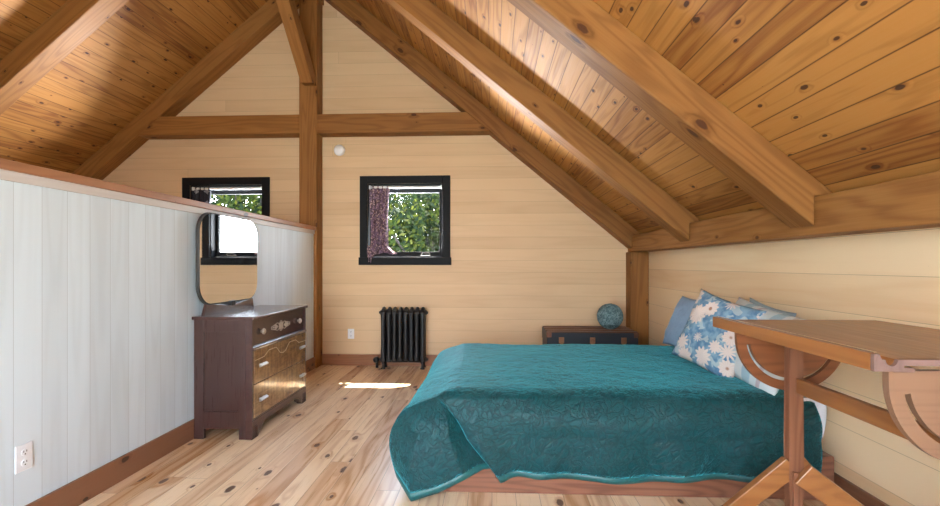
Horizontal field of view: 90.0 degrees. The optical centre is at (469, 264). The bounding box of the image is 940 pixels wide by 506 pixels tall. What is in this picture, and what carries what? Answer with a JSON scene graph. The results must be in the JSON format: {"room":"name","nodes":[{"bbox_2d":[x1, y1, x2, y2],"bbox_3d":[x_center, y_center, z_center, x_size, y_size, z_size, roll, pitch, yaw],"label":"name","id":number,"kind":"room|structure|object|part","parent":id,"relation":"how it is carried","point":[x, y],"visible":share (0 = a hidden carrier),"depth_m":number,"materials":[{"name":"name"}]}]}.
{"room":"attic bedroom","nodes":[
{"label":"attic bedroom","id":0,"kind":"room"},
{"bbox_2d":[0,180,313,505],"bbox_3d":[-2.115,0.415,2.301,0.120,1.670,6.800,0,0,3],"label":"wall partition","id":1,"kind":"structure","parent":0,"point":[99,300],"depth_m":2.57,"materials":[{"name":"white wood"}]},
{"bbox_2d":[15,441,32,473],"bbox_3d":[-2.056,0.887,2.168,0.010,0.124,0.080,0,0,3],"label":"wall outlet","id":2,"kind":"object","parent":1,"relation":"attached to","point":[24,452],"visible":1,"depth_m":2.16,"materials":[{"name":"white plastic"}]},
{"bbox_2d":[21,448,28,455],"bbox_3d":[-2.054,0.863,2.168,0.004,0.032,0.034,0,0,3],"label":"receptacle","id":3,"kind":"object","parent":2,"relation":"attached to","point":[24,451],"depth_m":2.17,"materials":[{"name":"white plastic"}]},
{"bbox_2d":[21,459,28,465],"bbox_3d":[-2.054,0.911,2.168,0.004,0.032,0.034,0,0,3],"label":"receptacle","id":4,"kind":"object","parent":2,"relation":"attached to","point":[24,462],"depth_m":2.17,"materials":[{"name":"white plastic"}]},
{"bbox_2d":[0,169,314,233],"bbox_3d":[-2.049,-0.398,2.298,0.012,0.044,6.800,0,0,3],"label":"trim","id":5,"kind":"structure","parent":1,"relation":"attached to","point":[6,175],"depth_m":2.66,"materials":[{"name":"wood"}]},
{"bbox_2d":[0,158,315,229],"bbox_3d":[-2.112,-0.443,2.301,0.175,0.045,6.800,0,0,3],"label":"trim","id":6,"kind":"structure","parent":1,"relation":"attached to","point":[5,164],"depth_m":2.71,"materials":[{"name":"brown wood"}]},
{"bbox_2d":[25,357,314,505],"bbox_3d":[-2.045,1.181,2.298,0.020,0.137,6.800,0,0,3],"label":"baseboard","id":7,"kind":"structure","parent":1,"relation":"attached to","point":[77,492],"depth_m":2.70,"materials":[{"name":"brown wood"}]},
{"bbox_2d":[103,0,627,354],"bbox_3d":[-1.902,-1.202,5.995,8.040,4.905,0.200,0,0,3],"label":"wall","id":8,"kind":"structure","parent":0,"point":[525,259],"depth_m":5.85,"materials":[{"name":"beige wood"}]},
{"bbox_2d":[182,177,269,216],"bbox_3d":[-3.081,-0.553,6.033,1.154,1.107,0.235,0,0,3],"label":"window","id":9,"kind":"structure","parent":8,"relation":"in","point":[204,182],"depth_m":5.94,"materials":[{"name":"black paint"}]},
{"bbox_2d":[192,186,261,190],"bbox_3d":[-3.084,-0.972,5.981,0.914,0.044,0.044,0,0,3],"label":"curtain rod","id":10,"kind":"object","parent":9,"relation":"attached to","point":[193,188],"visible":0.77,"depth_m":5.97,"materials":[{"name":"white plastic"}]},
{"bbox_2d":[193,188,210,203],"bbox_3d":[-3.422,-0.562,5.964,0.247,0.847,0.109,0,0,3],"label":"curtain","id":11,"kind":"object","parent":10,"relation":"hanging from","point":[200,195],"visible":0.19,"depth_m":5.99,"materials":[{"name":"purple fabric"}]},
{"bbox_3d":[-3.079,-0.553,6.073,0.916,0.893,0.045,0,0,3],"label":"sash","id":12,"kind":"part","parent":9,"relation":"part of","materials":[{"name":"black paint"}]},
{"bbox_2d":[334,145,344,155],"bbox_3d":[-1.633,-1.435,5.862,0.140,0.140,0.041,0,0,3],"label":"smoke detector","id":13,"kind":"object","parent":8,"relation":"attached to","point":[339,150],"visible":1,"depth_m":5.85,"materials":[{"name":"white plastic"}]},
{"bbox_2d":[348,329,353,338],"bbox_3d":[-1.487,0.860,5.871,0.080,0.124,0.010,0,0,3],"label":"wall outlet","id":14,"kind":"object","parent":8,"relation":"attached to","point":[350,331],"visible":1,"depth_m":5.87,"materials":[{"name":"white plastic"}]},
{"bbox_2d":[322,354,437,365],"bbox_3d":[0.031,1.181,5.795,3.780,0.137,0.020,0,0,3],"label":"baseboard","id":15,"kind":"structure","parent":8,"relation":"attached to","point":[327,359],"depth_m":5.85,"materials":[{"name":"brown wood"}]},
{"bbox_2d":[358,175,450,264],"bbox_3d":[-0.804,-0.553,5.927,1.154,1.107,0.235,0,0,3],"label":"window","id":16,"kind":"structure","parent":8,"relation":"in","point":[442,257],"depth_m":5.83,"materials":[{"name":"black paint"}]},
{"bbox_3d":[-0.808,-0.048,5.827,1.154,0.095,0.035,0,0,3],"label":"sill","id":17,"kind":"part","parent":16,"relation":"part of","materials":[{"name":"black paint"}]},
{"bbox_2d":[369,185,441,188],"bbox_3d":[-0.806,-0.972,5.874,0.914,0.044,0.044,0,0,3],"label":"curtain rod","id":18,"kind":"object","parent":16,"relation":"attached to","point":[440,186],"visible":1,"depth_m":5.86,"materials":[{"name":"white plastic"}]},
{"bbox_2d":[367,186,396,262],"bbox_3d":[-1.089,-0.504,5.854,0.376,0.963,0.109,0,0,3],"label":"curtain","id":19,"kind":"object","parent":18,"relation":"hanging from","point":[378,198],"visible":1,"depth_m":5.87,"materials":[{"name":"purple fabric"}]},
{"bbox_3d":[-0.802,-0.553,5.966,0.916,0.893,0.045,0,0,3],"label":"sash","id":20,"kind":"part","parent":16,"relation":"part of","materials":[{"name":"black paint"}]},
{"bbox_2d":[79,365,826,505],"bbox_3d":[-2.070,1.350,2.399,8.040,0.200,7.000,0,0,3],"label":"floor","id":21,"kind":"structure","parent":0,"point":[331,448],"depth_m":2.94,"materials":[{"name":"beige wood"}]},
{"bbox_2d":[192,212,307,439],"bbox_3d":[-1.734,0.429,3.849,0.474,1.642,1.003,0,0,3],"label":"dresser","id":22,"kind":"object","parent":21,"relation":"on","point":[250,360],"visible":1,"depth_m":3.49,"materials":[{"name":"brown wood"}]},
{"bbox_3d":[-1.793,0.822,3.382,0.379,0.856,0.030,0,0,3],"label":"panel","id":23,"kind":"part","parent":22,"relation":"part of","materials":[{"name":"brown wood"}]},
{"bbox_2d":[196,212,256,315],"bbox_3d":[-1.925,-0.011,3.778,0.042,0.762,0.843,0,0,3],"label":"mirror","id":24,"kind":"object","parent":22,"relation":"on","point":[226,246],"depth_m":3.69,"materials":[{"name":"silver"}]},
{"bbox_3d":[-1.530,0.985,3.480,0.032,0.025,0.110,0,0,3],"label":"handle","id":25,"kind":"part","parent":22,"relation":"part of","materials":[{"name":"silver glass"}]},
{"bbox_3d":[-1.530,0.735,3.480,0.032,0.025,0.110,0,0,3],"label":"handle","id":26,"kind":"part","parent":22,"relation":"part of","materials":[{"name":"silver glass"}]},
{"bbox_3d":[-1.558,0.757,3.842,0.048,0.726,0.970,0,0,3],"label":"frame","id":27,"kind":"part","parent":22,"relation":"part of","materials":[{"name":"brown wood"}]},
{"bbox_3d":[-1.563,0.493,3.842,0.034,0.190,0.922,0,0,3],"label":"drawer","id":28,"kind":"part","parent":22,"relation":"part of","materials":[{"name":"brown wood"}]},
{"bbox_3d":[-1.555,0.984,3.842,0.051,0.240,0.922,0,0,3],"label":"drawer","id":29,"kind":"part","parent":22,"relation":"part of","materials":[{"name":"brown wood"}]},
{"bbox_3d":[-1.555,0.739,3.842,0.051,0.241,0.922,0,0,3],"label":"drawer","id":30,"kind":"part","parent":22,"relation":"part of","materials":[{"name":"brown wood"}]},
{"bbox_2d":[299,0,321,367],"bbox_3d":[-1.961,-0.999,5.797,0.220,4.498,0.198,0,0,3],"label":"post","id":31,"kind":"object","parent":21,"relation":"on","point":[310,11],"visible":0.69,"depth_m":5.70,"materials":[{"name":"brown wood"}]},
{"bbox_2d":[138,114,298,139],"bbox_3d":[-3.082,-1.714,5.853,2.025,0.232,0.195,0,0,3],"label":"tie beam","id":32,"kind":"structure","parent":31,"relation":"attached to","point":[235,126],"depth_m":5.76,"materials":[{"name":"brown wood"}]},
{"bbox_2d":[276,0,315,85],"bbox_3d":[-1.960,-2.767,5.187,0.140,1.205,1.250,0,0,3],"label":"brace","id":33,"kind":"object","parent":31,"relation":"attached to","point":[288,10],"visible":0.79,"depth_m":5.26,"materials":[{"name":"brown wood"}]},
{"bbox_2d":[317,112,488,136],"bbox_3d":[-0.809,-1.714,5.747,2.085,0.232,0.195,0,0,3],"label":"tie beam","id":34,"kind":"structure","parent":31,"relation":"attached to","point":[431,123],"depth_m":5.66,"materials":[{"name":"brown wood"}]},
{"bbox_2d":[373,307,427,369],"bbox_3d":[-0.839,0.878,5.710,0.662,0.744,0.166,0,0,3],"label":"radiator","id":35,"kind":"object","parent":21,"relation":"on","point":[403,332],"visible":1,"depth_m":5.64,"materials":[{"name":"black metal"}]},
{"bbox_2d":[542,326,638,344],"bbox_3d":[1.323,0.983,5.270,0.976,0.535,0.526,0,0,3],"label":"trunk","id":36,"kind":"object","parent":21,"relation":"on","point":[620,335],"visible":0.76,"depth_m":5.04,"materials":[{"name":"black fabric"}]},
{"bbox_2d":[597,303,622,328],"bbox_3d":[1.568,0.574,5.263,0.287,0.288,0.286,0,0,41],"label":"twine ball","id":37,"kind":"object","parent":36,"relation":"on","point":[609,316],"visible":1,"depth_m":5.17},
{"bbox_2d":[626,252,648,344],"bbox_3d":[1.996,0.548,5.612,0.213,1.403,0.198,0,0,3],"label":"post","id":38,"kind":"object","parent":21,"relation":"on","point":[637,263],"visible":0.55,"depth_m":5.51,"materials":[{"name":"brown wood"}]},
{"bbox_2d":[444,398,833,499],"bbox_3d":[0.857,0.978,3.391,2.235,0.545,1.745,0,0,3],"label":"bed","id":39,"kind":"object","parent":21,"relation":"on","point":[485,480],"visible":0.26,"depth_m":2.54,"materials":[{"name":"brown wood"}]},
{"bbox_2d":[389,343,822,500],"bbox_3d":[0.724,0.962,3.360,2.282,0.566,1.899,0,0,3],"label":"quilt","id":40,"kind":"object","parent":39,"relation":"on","point":[615,414],"visible":0.92,"depth_m":2.51,"materials":[{"name":"teal fabric"}]},
{"bbox_2d":[662,296,695,345],"bbox_3d":[1.795,0.485,3.940,0.223,0.424,0.460,0,0,0],"label":"pillow","id":41,"kind":"object","parent":40,"relation":"on","point":[682,311],"visible":0.58,"depth_m":3.93,"materials":[{"name":"blue fabric"}]},
{"bbox_2d":[671,289,766,377],"bbox_3d":[1.594,0.450,3.059,0.241,0.572,0.580,0,0,-16],"label":"floral pillow","id":42,"kind":"object","parent":40,"relation":"on","point":[707,346],"visible":0.74,"depth_m":3.01,"materials":[{"name":"blue fabric"}]},
{"bbox_2d":[734,297,805,395],"bbox_3d":[1.736,0.485,2.882,0.274,0.531,0.807,0,0,6],"label":"striped pillow","id":43,"kind":"object","parent":40,"relation":"on","point":[741,372],"visible":0.16,"depth_m":2.73,"materials":[{"name":"white fabric"}]},
{"bbox_2d":[750,298,795,316],"bbox_3d":[1.904,0.470,3.014,0.116,0.496,0.549,0,0,1],"label":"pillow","id":44,"kind":"object","parent":39,"relation":"on","point":[753,301],"visible":0.02,"depth_m":2.97,"materials":[{"name":"grey fabric"}]},
{"bbox_2d":[713,316,939,505],"bbox_3d":[1.403,0.746,1.603,0.968,1.009,1.266,0,0,3],"label":"table","id":45,"kind":"object","parent":21,"relation":"on","point":[792,350],"visible":1,"depth_m":1.84,"materials":[{"name":"brown wood"}]},
{"bbox_3d":[1.180,1.042,2.057,0.479,0.414,0.035,0,0,5],"label":"leg","id":46,"kind":"part","parent":45,"relation":"part of","materials":[{"name":"brown wood"}]},
{"bbox_3d":[1.403,0.772,2.037,0.062,0.955,0.040,0,0,3],"label":"post","id":47,"kind":"part","parent":45,"relation":"part of","materials":[{"name":"brown wood"}]},
{"bbox_3d":[1.635,1.034,2.091,0.434,0.429,0.030,0,0,-4],"label":"leg","id":48,"kind":"part","parent":45,"relation":"part of","materials":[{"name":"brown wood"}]},
{"bbox_3d":[1.640,1.048,1.935,0.533,0.402,0.035,0,0,15],"label":"leg","id":49,"kind":"part","parent":45,"relation":"part of","materials":[{"name":"brown wood"}]},
{"bbox_3d":[1.394,0.517,1.652,0.030,0.065,0.728,0,0,3],"label":"stretcher rail","id":50,"kind":"part","parent":45,"relation":"part of","materials":[{"name":"brown wood"}]},
{"bbox_2d":[0,0,939,233],"bbox_3d":[-2.068,-1.813,2.875,9.219,3.869,8.550,0,0,3],"label":"ceiling","id":51,"kind":"structure","parent":0,"point":[847,90],"depth_m":3.15,"materials":[{"name":"brown wood"}]},
{"bbox_2d":[0,0,128,114],"bbox_3d":[-4.004,-1.863,4.292,4.000,3.577,0.200,0,0,3],"label":"rafter","id":52,"kind":"object","parent":51,"relation":"attached to","point":[74,21],"visible":1,"depth_m":4.21,"materials":[{"name":"brown wood"}]},
{"bbox_2d":[72,0,298,179],"bbox_3d":[-3.929,-1.863,5.890,4.000,3.577,0.200,0,0,3],"label":"rafter","id":53,"kind":"object","parent":51,"relation":"attached to","point":[266,19],"visible":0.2,"depth_m":5.79,"materials":[{"name":"brown wood"}]},
{"bbox_2d":[325,0,639,247],"bbox_3d":[0.046,-1.927,5.704,3.960,3.451,0.200,0,0,3],"label":"rafter","id":54,"kind":"object","parent":51,"relation":"attached to","point":[352,10],"visible":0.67,"depth_m":5.61,"materials":[{"name":"brown wood"}]},
{"bbox_2d":[384,0,700,241],"bbox_3d":[-0.028,-1.927,4.106,3.960,3.451,0.200,0,0,3],"label":"rafter","id":55,"kind":"object","parent":51,"relation":"attached to","point":[426,16],"visible":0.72,"depth_m":3.98,"materials":[{"name":"brown wood"}]},
{"bbox_2d":[507,0,832,227],"bbox_3d":[-0.099,-1.927,2.587,3.960,3.451,0.200,0,0,3],"label":"rafter","id":56,"kind":"object","parent":51,"relation":"attached to","point":[644,76],"visible":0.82,"depth_m":2.44,"materials":[{"name":"brown wood"}]},
{"bbox_2d":[628,171,939,251],"bbox_3d":[1.851,-0.253,2.216,0.190,0.195,7.000,0,0,3],"label":"beam","id":57,"kind":"structure","parent":51,"relation":"attached to","point":[913,202],"depth_m":2.25,"materials":[{"name":"brown wood"}]},
{"bbox_2d":[649,227,939,505],"bbox_3d":[2.050,0.440,2.307,0.200,1.620,7.200,0,0,3],"label":"wall","id":58,"kind":"structure","parent":0,"point":[891,276],"depth_m":2.44,"materials":[{"name":"beige wood"}]},
{"bbox_2d":[834,472,889,505],"bbox_3d":[1.931,1.181,2.112,0.020,0.137,6.800,0,0,3],"label":"baseboard","id":59,"kind":"structure","parent":58,"relation":"attached to","point":[865,498],"depth_m":2.34,"materials":[{"name":"brown wood"}]},
{"label":"outside","id":60,"kind":"structure","parent":0,"visible":0},
{"bbox_3d":[1.636,4.550,34.962,80.000,0.200,50.000,0,0,3],"label":"ground","id":61,"kind":"structure","parent":60,"visible":0},
{"bbox_2d":[211,194,261,214],"bbox_3d":[-5.910,0.510,12.057,4.802,7.893,3.668,0,0,18],"label":"leafy tree","id":62,"kind":"object","parent":61,"relation":"on","point":[254,202],"visible":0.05,"depth_m":10.98,"materials":[{"name":"green plant"}]},
{"bbox_2d":[388,194,430,240],"bbox_3d":[-3.226,0.191,15.568,4.788,8.532,4.104,0,0,-14],"label":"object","id":63,"kind":"object","parent":61,"relation":"on","point":[393,205],"visible":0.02,"depth_m":14.86,"materials":[{"name":"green plant"}]},
{"bbox_2d":[388,193,438,251],"bbox_3d":[-1.204,0.832,12.535,3.861,7.249,3.972,0,0,3],"label":"leafy tree","id":64,"kind":"object","parent":61,"relation":"on","point":[421,223],"visible":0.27,"depth_m":11.85,"materials":[{"name":"green plant"}]}
]}

